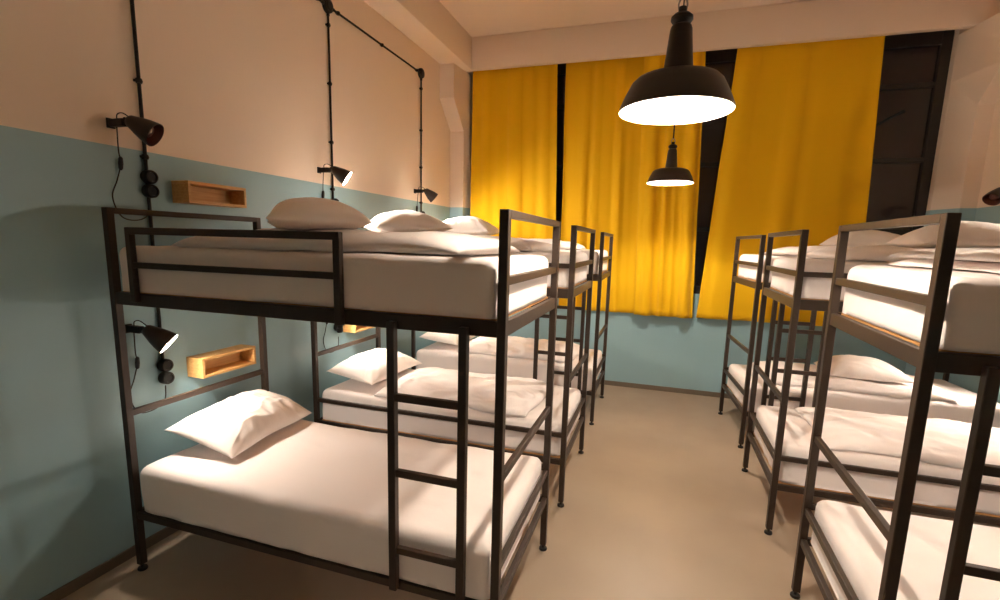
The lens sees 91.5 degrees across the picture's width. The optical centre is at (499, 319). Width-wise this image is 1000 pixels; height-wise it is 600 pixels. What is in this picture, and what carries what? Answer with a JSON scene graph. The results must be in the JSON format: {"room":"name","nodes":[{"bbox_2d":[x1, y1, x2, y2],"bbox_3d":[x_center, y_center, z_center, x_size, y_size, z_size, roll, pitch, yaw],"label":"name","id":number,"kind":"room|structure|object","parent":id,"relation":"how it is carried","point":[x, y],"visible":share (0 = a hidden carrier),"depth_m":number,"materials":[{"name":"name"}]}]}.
{"room":"dormitory","nodes":[
{"label":"dormitory","id":0,"kind":"room"},
{"bbox_2d":[0,0,449,599],"bbox_3d":[-1.978,-0.809,2.622,0.150,4.220,8.400,4,9,18],"label":"wall","id":1,"kind":"structure","parent":0,"point":[238,90],"depth_m":2.60,"materials":[{"name":"paint"}]},
{"bbox_2d":[39,527,177,599],"bbox_3d":[-1.954,1.250,2.924,0.012,0.060,8.400,4,9,18],"label":"baseboard","id":2,"kind":"structure","parent":1,"relation":"attached to","point":[79,582],"depth_m":2.54,"materials":[{"name":"brown paint"}]},
{"bbox_2d":[106,112,163,220],"bbox_3d":[-1.804,-0.765,2.475,0.276,0.525,0.184,4,9,18],"label":"wall lamp","id":3,"kind":"object","parent":1,"relation":"attached to","point":[150,132],"visible":1,"depth_m":2.40,"materials":[{"name":"black plastic"}]},
{"bbox_2d":[118,156,123,169],"bbox_3d":[-1.926,-0.790,2.475,0.024,0.069,0.023,4,9,18],"label":"switch","id":4,"kind":"object","parent":3,"relation":"attached to","point":[120,160],"depth_m":2.47,"materials":[{"name":"black plastic"}]},
{"bbox_2d":[130,0,163,359],"bbox_3d":[-1.885,-0.962,2.577,0.036,2.540,0.036,4,9,18],"label":"cable conduit","id":5,"kind":"object","parent":1,"relation":"attached to","point":[138,80],"visible":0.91,"depth_m":2.54,"materials":[{"name":"black plastic"}]},
{"bbox_2d":[140,170,157,183],"bbox_3d":[-1.875,-0.761,2.610,0.045,0.074,0.074,4,9,18],"label":"wall socket","id":6,"kind":"object","parent":1,"relation":"attached to","point":[147,176],"visible":0.99,"depth_m":2.59,"materials":[{"name":"black plastic"}]},
{"bbox_2d":[141,184,159,197],"bbox_3d":[-1.876,-0.688,2.621,0.045,0.074,0.074,4,9,18],"label":"wall socket","id":7,"kind":"object","parent":1,"relation":"attached to","point":[148,190],"visible":1,"depth_m":2.60,"materials":[{"name":"black plastic"}]},
{"bbox_2d":[125,320,177,412],"bbox_3d":[-1.837,0.260,2.635,0.266,0.525,0.194,4,9,18],"label":"wall lamp","id":8,"kind":"object","parent":1,"relation":"attached to","point":[160,339],"visible":0.9,"depth_m":2.54,"materials":[{"name":"black plastic"}]},
{"bbox_2d":[135,356,139,368],"bbox_3d":[-1.956,0.236,2.629,0.024,0.069,0.023,4,9,18],"label":"switch","id":9,"kind":"object","parent":8,"relation":"attached to","point":[137,360],"depth_m":2.62,"materials":[{"name":"black plastic"}]},
{"bbox_2d":[157,358,173,371],"bbox_3d":[-1.901,0.262,2.772,0.045,0.074,0.074,4,9,18],"label":"wall socket","id":10,"kind":"object","parent":1,"relation":"attached to","point":[165,365],"visible":1,"depth_m":2.76,"materials":[{"name":"black plastic"}]},
{"bbox_2d":[158,371,174,383],"bbox_3d":[-1.903,0.335,2.784,0.045,0.074,0.074,4,9,18],"label":"wall socket","id":11,"kind":"object","parent":1,"relation":"attached to","point":[168,377],"visible":0.98,"depth_m":2.77,"materials":[{"name":"black plastic"}]},
{"bbox_2d":[171,180,246,207],"bbox_3d":[-1.739,-0.746,2.935,0.125,0.122,0.405,4,9,18],"label":"box shelf","id":12,"kind":"object","parent":1,"relation":"attached to","point":[183,191],"visible":1,"depth_m":2.93,"materials":[{"name":"brown wood"}]},
{"bbox_2d":[186,344,255,378],"bbox_3d":[-1.762,0.263,3.104,0.125,0.122,0.405,4,9,18],"label":"box shelf","id":13,"kind":"object","parent":1,"relation":"attached to","point":[216,362],"visible":1,"depth_m":3.09,"materials":[{"name":"brown wood"}]},
{"bbox_2d":[322,0,334,15],"bbox_3d":[-1.359,-2.468,3.858,0.041,0.124,0.144,4,9,18],"label":"junction box","id":14,"kind":"object","parent":1,"relation":"attached to","point":[327,5],"visible":1,"depth_m":3.84,"materials":[{"name":"black plastic"}]},
{"bbox_2d":[325,15,334,197],"bbox_3d":[-1.396,-1.185,4.063,0.036,2.540,0.036,4,9,18],"label":"cable conduit","id":15,"kind":"object","parent":1,"relation":"attached to","point":[327,24],"visible":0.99,"depth_m":3.96,"materials":[{"name":"black plastic"}]},
{"bbox_2d":[323,323,338,352],"bbox_3d":[-1.346,0.036,4.128,0.266,0.525,0.189,4,9,18],"label":"wall lamp","id":16,"kind":"object","parent":1,"relation":"attached to","point":[326,323],"visible":0.08,"depth_m":4.11,"materials":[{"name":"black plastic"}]},
{"bbox_2d":[317,164,351,197],"bbox_3d":[-1.316,-0.986,3.964,0.273,0.525,0.189,4,9,18],"label":"wall lamp","id":17,"kind":"object","parent":1,"relation":"attached to","point":[342,175],"visible":0.84,"depth_m":3.86,"materials":[{"name":"black metal"}]},
{"bbox_2d":[343,324,374,332],"bbox_3d":[-1.287,0.032,4.545,0.125,0.122,0.405,4,9,18],"label":"box shelf","id":18,"kind":"object","parent":1,"relation":"attached to","point":[346,328],"visible":0.24,"depth_m":4.37,"materials":[{"name":"brown wood"}]},
{"bbox_2d":[334,10,418,71],"bbox_3d":[-1.115,-2.592,4.611,0.036,0.024,1.522,4,9,18],"label":"cable conduit","id":19,"kind":"object","parent":1,"relation":"attached to","point":[335,11],"visible":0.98,"depth_m":4.47,"materials":[{"name":"black plastic"}]},
{"bbox_2d":[363,0,471,69],"bbox_3d":[-1.749,-2.673,2.150,0.300,0.380,8.180,4,9,18],"label":"beam","id":20,"kind":"structure","parent":1,"relation":"attached to","point":[427,23],"depth_m":5.04,"materials":[{"name":"beige paint"}]},
{"bbox_2d":[419,80,422,210],"bbox_3d":[-0.901,-1.412,5.570,0.036,2.540,0.036,4,9,18],"label":"cable conduit","id":21,"kind":"object","parent":1,"relation":"attached to","point":[420,88],"visible":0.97,"depth_m":5.47,"materials":[{"name":"black plastic"}]},
{"bbox_2d":[418,68,424,79],"bbox_3d":[-0.866,-2.693,5.355,0.041,0.124,0.124,4,9,18],"label":"junction box","id":22,"kind":"object","parent":1,"relation":"attached to","point":[421,74],"visible":0.98,"depth_m":5.34,"materials":[{"name":"black plastic"}]},
{"bbox_2d":[414,187,437,210],"bbox_3d":[-0.819,-1.218,5.486,0.266,0.525,0.174,4,9,18],"label":"wall lamp","id":23,"kind":"object","parent":1,"relation":"attached to","point":[431,195],"visible":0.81,"depth_m":5.39,"materials":[{"name":"black metal"}]},
{"bbox_2d":[440,63,471,218],"bbox_3d":[-0.586,-1.169,6.311,0.218,3.845,0.500,4,9,18],"label":"pillar","id":24,"kind":"structure","parent":1,"relation":"attached to","point":[455,83],"depth_m":6.21,"materials":[{"name":"paint"}]},
{"bbox_2d":[464,0,999,71],"bbox_3d":[1.986,-3.074,5.253,5.470,0.370,0.080,4,9,18],"label":"beam","id":25,"kind":"structure","parent":1,"relation":"attached to","point":[812,20],"depth_m":5.05,"materials":[{"name":"beige paint"}]},
{"bbox_2d":[61,384,999,599],"bbox_3d":[0.685,1.506,2.255,5.670,0.100,8.900,4,9,18],"label":"floor","id":26,"kind":"structure","parent":0,"point":[659,501],"depth_m":2.99,"materials":[{"name":"beige concrete"}]},
{"bbox_2d":[101,207,560,599],"bbox_3d":[-0.807,0.412,2.569,2.023,1.886,0.979,4,9,18],"label":"bunk bed","id":27,"kind":"object","parent":26,"relation":"on","point":[500,328],"visible":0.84,"depth_m":2.04,"materials":[{"name":"brown metal"}]},
{"bbox_2d":[119,246,548,318],"bbox_3d":[-0.789,-0.241,2.468,1.932,0.223,0.894,4,9,18],"label":"mattress","id":28,"kind":"object","parent":27,"relation":"on","point":[430,284],"visible":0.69,"depth_m":1.99,"materials":[{"name":"white fabric"}]},
{"bbox_2d":[172,228,520,254],"bbox_3d":[-0.703,-0.394,2.406,1.475,0.112,0.844,4,9,18],"label":"duvet","id":29,"kind":"object","parent":28,"relation":"on","point":[423,242],"visible":0.81,"depth_m":2.00,"materials":[{"name":"white fabric"}]},
{"bbox_2d":[266,197,372,229],"bbox_3d":[-0.959,-0.539,2.530,0.463,0.165,0.726,-3,10,-25],"label":"pillow","id":30,"kind":"object","parent":29,"relation":"on","point":[304,213],"visible":0.91,"depth_m":2.25,"materials":[{"name":"white fabric"}]},
{"bbox_2d":[140,419,540,599],"bbox_3d":[-0.819,0.885,2.646,1.932,0.240,0.894,4,9,18],"label":"mattress","id":31,"kind":"object","parent":27,"relation":"on","point":[314,489],"visible":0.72,"depth_m":2.35,"materials":[{"name":"white fabric"}]},
{"bbox_2d":[165,389,310,457],"bbox_3d":[-1.533,0.573,2.928,0.426,0.201,0.723,3,9,12],"label":"pillow","id":32,"kind":"object","parent":31,"relation":"on","point":[230,426],"visible":1,"depth_m":2.75,"materials":[{"name":"white fabric"}]},
{"bbox_2d":[310,225,595,507],"bbox_3d":[-0.356,0.209,3.920,2.023,1.886,0.979,4,9,18],"label":"bunk bed","id":33,"kind":"object","parent":26,"relation":"on","point":[570,293],"visible":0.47,"depth_m":3.62,"materials":[{"name":"brown metal"}]},
{"bbox_2d":[322,369,580,455],"bbox_3d":[-0.369,0.683,3.993,1.932,0.240,0.894,4,9,18],"label":"mattress","id":34,"kind":"object","parent":33,"relation":"on","point":[351,390],"visible":0.39,"depth_m":3.62,"materials":[{"name":"white fabric"}]},
{"bbox_2d":[327,348,421,384],"bbox_3d":[-1.064,0.368,4.214,0.446,0.182,0.759,5,10,21],"label":"pillow","id":35,"kind":"object","parent":34,"relation":"on","point":[369,367],"visible":0.88,"depth_m":3.98,"materials":[{"name":"white fabric"}]},
{"bbox_2d":[374,367,545,416],"bbox_3d":[-0.267,0.529,3.920,1.283,0.100,0.860,4,9,18],"label":"duvet","id":36,"kind":"object","parent":34,"relation":"on","point":[523,395],"visible":0.72,"depth_m":3.74,"materials":[{"name":"white fabric"}]},
{"bbox_2d":[513,251,587,287],"bbox_3d":[-0.340,-0.443,3.814,1.932,0.223,0.894,4,9,18],"label":"mattress","id":37,"kind":"object","parent":33,"relation":"on","point":[564,257],"visible":0.11,"depth_m":3.17,"materials":[{"name":"white fabric"}]},
{"bbox_2d":[473,235,551,250],"bbox_3d":[-0.326,-0.601,3.774,1.444,0.110,0.824,4,9,18],"label":"duvet","id":38,"kind":"object","parent":37,"relation":"on","point":[520,244],"visible":0.2,"depth_m":3.40,"materials":[{"name":"white fabric"}]},
{"bbox_2d":[364,210,452,231],"bbox_3d":[-0.762,-0.772,3.929,0.581,0.206,0.781,-3,10,-25],"label":"pillow","id":39,"kind":"object","parent":38,"relation":"on","point":[398,220],"visible":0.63,"depth_m":3.63,"materials":[{"name":"white fabric"}]},
{"bbox_2d":[411,232,612,424],"bbox_3d":[0.133,-0.016,5.415,2.023,1.886,0.979,4,9,18],"label":"bunk bed","id":40,"kind":"object","parent":26,"relation":"on","point":[600,276],"visible":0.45,"depth_m":4.78,"materials":[{"name":"brown metal"}]},
{"bbox_2d":[416,339,601,390],"bbox_3d":[0.121,0.457,5.492,1.932,0.240,0.894,4,9,18],"label":"mattress","id":41,"kind":"object","parent":40,"relation":"on","point":[437,354],"visible":0.38,"depth_m":5.12,"materials":[{"name":"white fabric"}]},
{"bbox_2d":[420,332,474,344],"bbox_3d":[-0.573,0.143,5.725,0.456,0.195,0.743,4,10,18],"label":"pillow","id":42,"kind":"object","parent":41,"relation":"on","point":[439,337],"visible":0.35,"depth_m":5.41,"materials":[{"name":"white fabric"}]},
{"bbox_2d":[456,336,579,362],"bbox_3d":[0.243,0.288,5.453,1.286,0.121,0.835,4,9,18],"label":"duvet","id":43,"kind":"object","parent":41,"relation":"on","point":[518,347],"visible":0.59,"depth_m":5.23,"materials":[{"name":"white fabric"}]},
{"bbox_2d":[560,249,607,273],"bbox_3d":[0.150,-0.668,5.313,1.932,0.223,0.894,4,9,18],"label":"mattress","id":44,"kind":"object","parent":40,"relation":"on","point":[596,252],"visible":0.12,"depth_m":4.64,"materials":[{"name":"white fabric"}]},
{"bbox_2d":[511,237,585,249],"bbox_3d":[0.183,-0.830,5.291,1.425,0.111,0.827,4,9,18],"label":"duvet","id":45,"kind":"object","parent":44,"relation":"on","point":[563,244],"visible":0.23,"depth_m":4.91,"materials":[{"name":"white fabric"}]},
{"bbox_2d":[443,216,498,235],"bbox_3d":[-0.361,-1.032,5.432,0.680,0.232,0.570,4,9,18],"label":"pillow","id":46,"kind":"object","parent":45,"relation":"on","point":[471,225],"visible":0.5,"depth_m":5.21,"materials":[{"name":"white fabric"}]},
{"bbox_2d":[718,235,949,448],"bbox_3d":[3.250,0.221,4.434,2.023,1.886,0.979,4,9,13],"label":"bunk bed","id":47,"kind":"object","parent":26,"relation":"on","point":[756,284],"visible":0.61,"depth_m":4.24,"materials":[{"name":"brown metal"}]},
{"bbox_2d":[738,254,834,281],"bbox_3d":[3.267,-0.432,4.332,1.932,0.223,0.894,4,9,13],"label":"mattress","id":48,"kind":"object","parent":47,"relation":"on","point":[746,271],"visible":0.12,"depth_m":4.51,"materials":[{"name":"white fabric"}]},
{"bbox_2d":[764,246,833,255],"bbox_3d":[3.223,-0.596,4.345,1.440,0.101,0.861,4,9,18],"label":"duvet","id":49,"kind":"object","parent":48,"relation":"on","point":[793,251],"visible":0.22,"depth_m":4.20,"materials":[{"name":"white fabric"}]},
{"bbox_2d":[819,230,910,247],"bbox_3d":[3.226,-0.706,4.295,0.611,0.168,0.525,4,9,18],"label":"pillow","id":50,"kind":"object","parent":49,"relation":"on","point":[866,237],"visible":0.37,"depth_m":4.14,"materials":[{"name":"white fabric"}]},
{"bbox_2d":[727,364,999,427],"bbox_3d":[3.238,0.694,4.511,1.932,0.240,0.894,4,9,13],"label":"mattress","id":51,"kind":"object","parent":47,"relation":"on","point":[962,411],"visible":0.39,"depth_m":4.11,"materials":[{"name":"white fabric"}]},
{"bbox_2d":[752,360,957,402],"bbox_3d":[3.178,0.531,4.507,1.436,0.088,0.842,4,9,18],"label":"duvet","id":52,"kind":"object","parent":51,"relation":"on","point":[879,388],"visible":0.45,"depth_m":4.20,"materials":[{"name":"white fabric"}]},
{"bbox_2d":[814,355,913,382],"bbox_3d":[3.317,0.433,4.471,0.635,0.184,0.502,4,9,18],"label":"pillow","id":53,"kind":"object","parent":52,"relation":"on","point":[846,366],"visible":0.91,"depth_m":4.30,"materials":[{"name":"white fabric"}]},
{"bbox_2d":[742,229,999,534],"bbox_3d":[2.798,0.426,3.066,2.023,1.886,0.979,4,9,18],"label":"bunk bed","id":54,"kind":"object","parent":26,"relation":"on","point":[795,302],"visible":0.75,"depth_m":2.97,"materials":[{"name":"brown metal"}]},
{"bbox_2d":[770,258,895,299],"bbox_3d":[2.814,-0.226,2.961,1.932,0.223,0.894,4,9,18],"label":"mattress","id":55,"kind":"object","parent":54,"relation":"on","point":[812,287],"visible":0.25,"depth_m":2.83,"materials":[{"name":"white fabric"}]},
{"bbox_2d":[806,245,999,261],"bbox_3d":[2.765,-0.392,2.967,1.440,0.109,0.840,4,9,18],"label":"duvet","id":56,"kind":"object","parent":55,"relation":"on","point":[873,252],"visible":0.56,"depth_m":2.85,"materials":[{"name":"white fabric"}]},
{"bbox_2d":[885,221,999,247],"bbox_3d":[2.798,-0.494,2.906,0.672,0.182,0.557,4,9,18],"label":"pillow","id":57,"kind":"object","parent":56,"relation":"on","point":[972,234],"visible":0.59,"depth_m":2.76,"materials":[{"name":"white fabric"}]},
{"bbox_2d":[754,405,999,515],"bbox_3d":[2.785,0.900,3.140,1.932,0.240,0.894,4,9,18],"label":"mattress","id":58,"kind":"object","parent":54,"relation":"on","point":[797,433],"visible":0.41,"depth_m":2.89,"materials":[{"name":"white fabric"}]},
{"bbox_2d":[794,407,999,468],"bbox_3d":[2.783,0.747,3.113,1.457,0.079,0.880,4,9,18],"label":"duvet","id":59,"kind":"object","parent":58,"relation":"on","point":[945,442],"visible":0.76,"depth_m":3.05,"materials":[{"name":"white fabric"}]},
{"bbox_2d":[790,213,999,599],"bbox_3d":[2.330,0.643,1.624,2.023,1.886,0.979,5,10,19],"label":"bunk bed","id":60,"kind":"object","parent":26,"relation":"on","point":[928,359],"visible":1,"depth_m":1.49,"materials":[{"name":"brown metal"}]},
{"bbox_2d":[811,500,999,599],"bbox_3d":[2.319,1.117,1.701,1.932,0.240,0.894,5,10,19],"label":"mattress","id":61,"kind":"object","parent":60,"relation":"on","point":[857,543],"visible":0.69,"depth_m":1.99,"materials":[{"name":"white fabric"}]},
{"bbox_2d":[842,265,999,354],"bbox_3d":[2.348,-0.009,1.522,1.932,0.223,0.894,5,10,19],"label":"mattress","id":62,"kind":"object","parent":60,"relation":"on","point":[971,323],"visible":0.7,"depth_m":1.54,"materials":[{"name":"white fabric"}]},
{"bbox_2d":[886,248,999,272],"bbox_3d":[2.240,-0.173,1.550,1.433,0.093,0.849,4,9,18],"label":"duvet","id":63,"kind":"object","parent":62,"relation":"on","point":[975,259],"visible":0.85,"depth_m":1.70,"materials":[{"name":"white fabric"}]},
{"bbox_2d":[439,0,809,36],"bbox_3d":[0.795,-2.759,1.577,5.670,0.100,8.900,4,9,18],"label":"ceiling","id":64,"kind":"structure","parent":0,"point":[479,18],"depth_m":5.19,"materials":[{"name":"beige paint"}]},
{"bbox_2d":[647,0,693,185],"bbox_3d":[1.551,-2.189,4.221,0.403,1.964,0.403,4,9,18],"label":"pendant lamp","id":65,"kind":"object","parent":64,"relation":"hanging from","point":[671,175],"visible":1,"depth_m":4.29,"materials":[{"name":"black metal"}]},
{"bbox_2d":[618,0,735,124],"bbox_3d":[0.664,-1.725,1.627,0.403,1.964,0.403,4,9,18],"label":"pendant lamp","id":66,"kind":"object","parent":64,"relation":"hanging from","point":[680,92],"visible":1,"depth_m":1.71,"materials":[{"name":"black metal"}]},
{"bbox_2d":[467,28,969,393],"bbox_3d":[2.039,-1.220,5.865,5.770,4.220,0.300,4,9,18],"label":"wall","id":67,"kind":"structure","parent":0,"point":[675,352],"depth_m":5.89,"materials":[{"name":"paint"}]},
{"bbox_2d":[470,64,557,307],"bbox_3d":[0.176,-1.676,6.165,1.181,3.070,0.058,4,9,18],"label":"curtain","id":68,"kind":"object","parent":67,"relation":"hanging from","point":[514,148],"visible":0.62,"depth_m":6.09,"materials":[{"name":"yellow fabric"}]},
{"bbox_2d":[557,63,565,169],"bbox_3d":[0.446,-1.817,6.268,1.673,2.750,0.080,4,9,18],"label":"window","id":69,"kind":"structure","parent":67,"relation":"in","point":[561,67],"depth_m":5.96,"materials":[{"name":"black"}]},
{"bbox_2d":[559,57,643,312],"bbox_3d":[1.235,-1.609,5.853,1.022,3.050,0.051,5,10,19],"label":"curtain","id":70,"kind":"object","parent":67,"relation":"hanging from","point":[602,149],"visible":0.73,"depth_m":5.83,"materials":[{"name":"yellow fabric"}]},
{"bbox_2d":[596,379,736,398],"bbox_3d":[1.937,0.855,6.045,5.446,0.060,0.012,4,9,18],"label":"baseboard","id":71,"kind":"structure","parent":67,"relation":"attached to","point":[606,382],"depth_m":6.01,"materials":[{"name":"brown paint"}]},
{"bbox_2d":[634,51,705,318],"bbox_3d":[1.929,-1.541,5.554,0.740,3.055,0.080,4,9,18],"label":"curtain","id":72,"kind":"object","parent":67,"relation":"hanging from","point":[667,215],"visible":0.68,"depth_m":5.62,"materials":[{"name":"yellow fabric"}]},
{"bbox_2d":[694,48,737,293],"bbox_3d":[2.037,-1.695,5.763,1.673,2.750,0.080,4,9,18],"label":"window","id":73,"kind":"structure","parent":67,"relation":"in","point":[728,55],"depth_m":5.43,"materials":[{"name":"black"}]},
{"bbox_2d":[696,36,884,325],"bbox_3d":[3.097,-1.464,5.242,1.590,3.050,0.050,4,9,18],"label":"curtain","id":74,"kind":"object","parent":67,"relation":"hanging from","point":[798,146],"visible":0.7,"depth_m":5.18,"materials":[{"name":"yellow fabric"}]},
{"bbox_2d":[872,30,954,234],"bbox_3d":[3.623,-1.572,5.245,1.673,2.750,0.108,4,9,18],"label":"window","id":75,"kind":"structure","parent":67,"relation":"in","point":[943,40],"depth_m":4.93,"materials":[{"name":"black"}]},
{"bbox_2d":[948,97,999,402],"bbox_3d":[3.365,-0.401,0.927,0.150,4.220,8.400,4,9,18],"label":"wall","id":76,"kind":"structure","parent":0,"point":[990,181],"depth_m":4.45,"materials":[{"name":"paint"}]},
{"bbox_2d":[905,12,999,378],"bbox_3d":[4.386,-0.786,4.680,0.228,3.855,0.600,4,9,18],"label":"pillar","id":77,"kind":"structure","parent":76,"relation":"attached to","point":[975,83],"depth_m":4.59,"materials":[{"name":"paint"}]},
{"bbox_2d":[982,187,999,205],"bbox_3d":[4.193,-1.035,4.074,0.267,0.173,0.123,0,9,-8],"label":"wall lamp","id":78,"kind":"object","parent":76,"relation":"attached to","point":[992,198],"visible":1,"depth_m":4.08,"materials":[{"name":"black plastic"}]},
{"label":"outside","id":79,"kind":"structure","parent":0,"visible":0},
{"bbox_2d":[556,47,937,285],"bbox_3d":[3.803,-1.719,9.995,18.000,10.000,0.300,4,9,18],"label":"window","id":80,"kind":"structure","parent":79,"point":[892,190],"depth_m":8.66,"materials":[{"name":"black glass"}]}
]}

